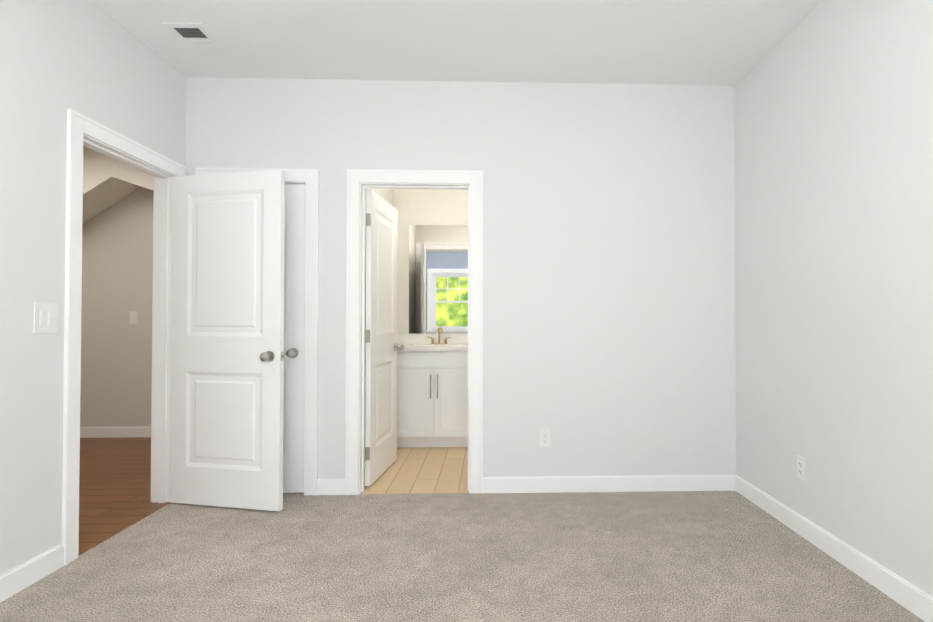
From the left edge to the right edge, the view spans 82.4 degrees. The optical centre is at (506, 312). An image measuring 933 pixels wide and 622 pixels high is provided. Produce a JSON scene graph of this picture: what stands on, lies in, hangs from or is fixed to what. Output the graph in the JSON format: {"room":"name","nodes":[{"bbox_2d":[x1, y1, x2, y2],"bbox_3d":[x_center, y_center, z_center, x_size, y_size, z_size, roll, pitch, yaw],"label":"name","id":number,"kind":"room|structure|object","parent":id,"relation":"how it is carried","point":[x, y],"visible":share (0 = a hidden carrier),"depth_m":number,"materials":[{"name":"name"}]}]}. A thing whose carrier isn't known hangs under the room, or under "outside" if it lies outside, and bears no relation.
{"room":"empty bedroom","nodes":[
{"label":"empty bedroom","id":0,"kind":"room"},
{"bbox_2d":[0,0,186,574],"bbox_3d":[-2.094,-0.207,1.354,0.120,2.740,4.241,0,-1,-2],"label":"wall","id":1,"kind":"structure","parent":0,"point":[90,59],"depth_m":2.37,"materials":[{"name":"white paint"}]},
{"bbox_2d":[0,544,63,602],"bbox_3d":[-2.013,1.105,0.921,0.013,0.103,3.109,0,-1,-2],"label":"baseboard","id":2,"kind":"structure","parent":1,"relation":"attached to","point":[19,578],"depth_m":2.29,"materials":[{"name":"white paint"}]},
{"bbox_2d":[33,303,57,333],"bbox_3d":[-2.063,0.027,2.385,0.010,0.135,0.125,0,-1,-2],"label":"light switch","id":3,"kind":"object","parent":1,"relation":"attached to","point":[45,317],"visible":1,"depth_m":2.38,"materials":[{"name":"white plastic"}]},
{"bbox_2d":[62,109,185,565],"bbox_3d":[-2.078,0.118,2.966,0.020,2.140,0.955,0,-1,-2],"label":"door frame","id":4,"kind":"structure","parent":1,"relation":"attached to","point":[79,125],"depth_m":2.53,"materials":[{"name":"white paint"}]},
{"bbox_2d":[83,134,174,502],"bbox_3d":[-2.148,0.153,2.963,0.120,2.069,0.813,0,-1,-2],"label":"trim","id":5,"kind":"structure","parent":1,"relation":"attached to","point":[162,330],"depth_m":3.34,"materials":[{"name":"white paint"}]},
{"bbox_2d":[150,176,155,501],"bbox_3d":[-2.218,0.117,2.961,0.020,2.140,0.955,0,-1,-2],"label":"door frame","id":6,"kind":"structure","parent":1,"relation":"attached to","point":[152,339],"depth_m":3.35,"materials":[{"name":"white paint"}]},
{"bbox_2d":[169,170,284,510],"bbox_3d":[-1.718,0.165,3.254,0.788,2.030,0.179,0,-1,12],"label":"bedroom door","id":7,"kind":"structure","parent":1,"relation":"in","point":[227,350],"depth_m":3.23,"materials":[{"name":"white paint"}]},
{"bbox_2d":[80,188,153,426],"bbox_3d":[-3.849,-0.148,5.267,3.364,2.740,0.120,0,-1,-2],"label":"wall","id":8,"kind":"structure","parent":0,"point":[117,288],"depth_m":5.19,"materials":[{"name":"white paint"}]},
{"bbox_2d":[80,426,150,437],"bbox_3d":[-3.906,1.169,5.179,3.244,0.103,0.013,0,-1,-2],"label":"baseboard","id":9,"kind":"structure","parent":8,"relation":"attached to","point":[107,432],"depth_m":5.17,"materials":[{"name":"white paint"}]},
{"bbox_2d":[130,311,137,323],"bbox_3d":[-3.652,0.054,5.205,0.074,0.122,0.010,0,-1,-2],"label":"light switch","id":10,"kind":"object","parent":8,"relation":"attached to","point":[133,317],"visible":1,"depth_m":5.21,"materials":[{"name":"white plastic"}]},
{"bbox_2d":[82,146,153,223],"bbox_3d":[-3.652,-1.027,5.025,2.000,0.990,0.402,0,-1,-2],"label":"soffit","id":11,"kind":"structure","parent":0,"point":[108,182],"depth_m":4.84,"materials":[{"name":"white paint"}]},
{"bbox_2d":[78,437,170,555],"bbox_3d":[-3.786,1.197,2.932,3.394,0.020,4.511,0,-1,-2],"label":"floor","id":12,"kind":"structure","parent":0,"point":[114,485],"depth_m":3.63,"materials":[{"name":"brown wood"}]},
{"bbox_2d":[365,188,396,379],"bbox_3d":[-1.151,-0.161,4.422,0.120,2.740,1.590,0,-1,-2],"label":"wall","id":13,"kind":"structure","parent":0,"point":[389,195],"depth_m":4.80,"materials":[{"name":"white paint"}]},
{"bbox_2d":[360,447,468,493],"bbox_3d":[-0.309,1.219,4.382,1.560,0.020,1.733,0,-1,-2],"label":"floor","id":14,"kind":"structure","parent":0,"point":[410,470],"depth_m":3.96,"materials":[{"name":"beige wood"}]},
{"bbox_2d":[397,327,467,447],"bbox_3d":[-0.678,0.680,4.950,0.849,1.074,0.582,0,-1,-2],"label":"bathroom vanity","id":15,"kind":"object","parent":14,"relation":"on","point":[432,390],"visible":0.71,"depth_m":4.70,"materials":[{"name":"white paint"}]},
{"bbox_2d":[397,189,467,333],"bbox_3d":[-0.341,-0.147,5.329,1.800,2.740,0.120,0,-1,-2],"label":"wall","id":16,"kind":"structure","parent":0,"point":[431,207],"depth_m":5.26,"materials":[{"name":"white paint"}]},
{"bbox_2d":[409,225,467,332],"bbox_3d":[-0.658,-0.324,5.256,0.610,1.068,0.007,0,-1,-2],"label":"bathroom mirror","id":17,"kind":"object","parent":16,"relation":"attached to","point":[438,275],"visible":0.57,"depth_m":5.25,"materials":[{"name":"clear glass"}]},
{"bbox_2d":[91,0,821,85],"bbox_3d":[-1.937,-1.622,2.336,7.287,0.120,6.151,0,-1,-2],"label":"ceiling","id":18,"kind":"structure","parent":0,"point":[700,42],"depth_m":3.00,"materials":[{"name":"white paint"}]},
{"bbox_2d":[161,22,218,41],"bbox_3d":[-1.751,-1.549,2.948,0.215,0.008,0.188,0,-1,-2],"label":"ceiling vent","id":19,"kind":"object","parent":18,"relation":"in","point":[191,32],"visible":1,"depth_m":2.94,"materials":[{"name":"white plastic"}]},
{"bbox_2d":[186,77,735,478],"bbox_3d":[-0.282,-0.173,3.597,3.893,2.740,0.120,0,-1,-2],"label":"wall","id":20,"kind":"structure","parent":0,"point":[608,281],"depth_m":3.54,"materials":[{"name":"white paint"}]},
{"bbox_2d":[195,168,318,494],"bbox_3d":[-1.637,0.126,3.477,0.797,2.138,0.020,0,-1,-2],"label":"trim","id":21,"kind":"structure","parent":20,"relation":"attached to","point":[310,177],"depth_m":3.48,"materials":[{"name":"white paint"}]},
{"bbox_2d":[283,184,304,492],"bbox_3d":[-1.633,0.169,3.510,0.618,2.030,0.179,0,-1,-2],"label":"closet door","id":22,"kind":"structure","parent":20,"relation":"in","point":[294,334],"depth_m":3.50,"materials":[{"name":"white paint"}]},
{"bbox_2d":[285,182,305,366],"bbox_3d":[-1.638,0.162,3.511,0.655,2.067,0.050,0,-1,-2],"label":"trim","id":23,"kind":"structure","parent":20,"relation":"attached to","point":[305,192],"depth_m":3.51,"materials":[{"name":"white paint"}]},
{"bbox_2d":[365,189,403,485],"bbox_3d":[-0.929,0.176,3.989,0.179,2.030,0.725,0,-1,3],"label":"bathroom door","id":24,"kind":"structure","parent":20,"relation":"in","point":[382,346],"depth_m":3.88,"materials":[{"name":"white paint"}]},
{"bbox_2d":[345,169,482,494],"bbox_3d":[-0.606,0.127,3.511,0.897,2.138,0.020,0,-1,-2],"label":"door frame","id":25,"kind":"structure","parent":20,"relation":"attached to","point":[472,178],"depth_m":3.51,"materials":[{"name":"white paint"}]},
{"bbox_2d":[540,429,549,446],"bbox_3d":[0.256,0.838,3.535,0.072,0.117,0.008,0,-1,-2],"label":"outlet","id":26,"kind":"object","parent":20,"relation":"attached to","point":[544,437],"visible":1,"depth_m":3.53,"materials":[{"name":"white plastic"}]},
{"bbox_2d":[483,475,731,492],"bbox_3d":[0.682,1.145,3.543,1.683,0.103,0.013,0,-1,-2],"label":"baseboard","id":27,"kind":"structure","parent":20,"relation":"attached to","point":[646,483],"depth_m":3.54,"materials":[{"name":"white paint"}]},
{"bbox_2d":[0,491,924,621],"bbox_3d":[-0.211,1.175,1.477,3.653,0.020,4.161,0,-1,-2],"label":"floor carpet","id":28,"kind":"object","parent":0,"point":[694,556],"visible":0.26,"depth_m":2.47,"materials":[{"name":"grey carpet"}]},
{"bbox_2d":[734,0,932,596],"bbox_3d":[1.675,-0.204,1.541,0.120,2.740,4.361,0,-1,-2],"label":"wall","id":29,"kind":"structure","parent":0,"point":[833,157],"depth_m":2.50,"materials":[{"name":"white paint"}]},
{"bbox_2d":[797,455,805,480],"bbox_3d":[1.567,0.831,2.830,0.008,0.117,0.072,0,-1,-2],"label":"outlet","id":30,"kind":"object","parent":29,"relation":"attached to","point":[801,467],"visible":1,"depth_m":2.82,"materials":[{"name":"white plastic"}]},
{"bbox_2d":[732,475,932,621],"bbox_3d":[1.608,1.114,1.519,0.013,0.103,4.121,0,-1,-2],"label":"baseboard","id":31,"kind":"structure","parent":29,"relation":"attached to","point":[914,600],"depth_m":2.46,"materials":[{"name":"white paint"}]}
]}

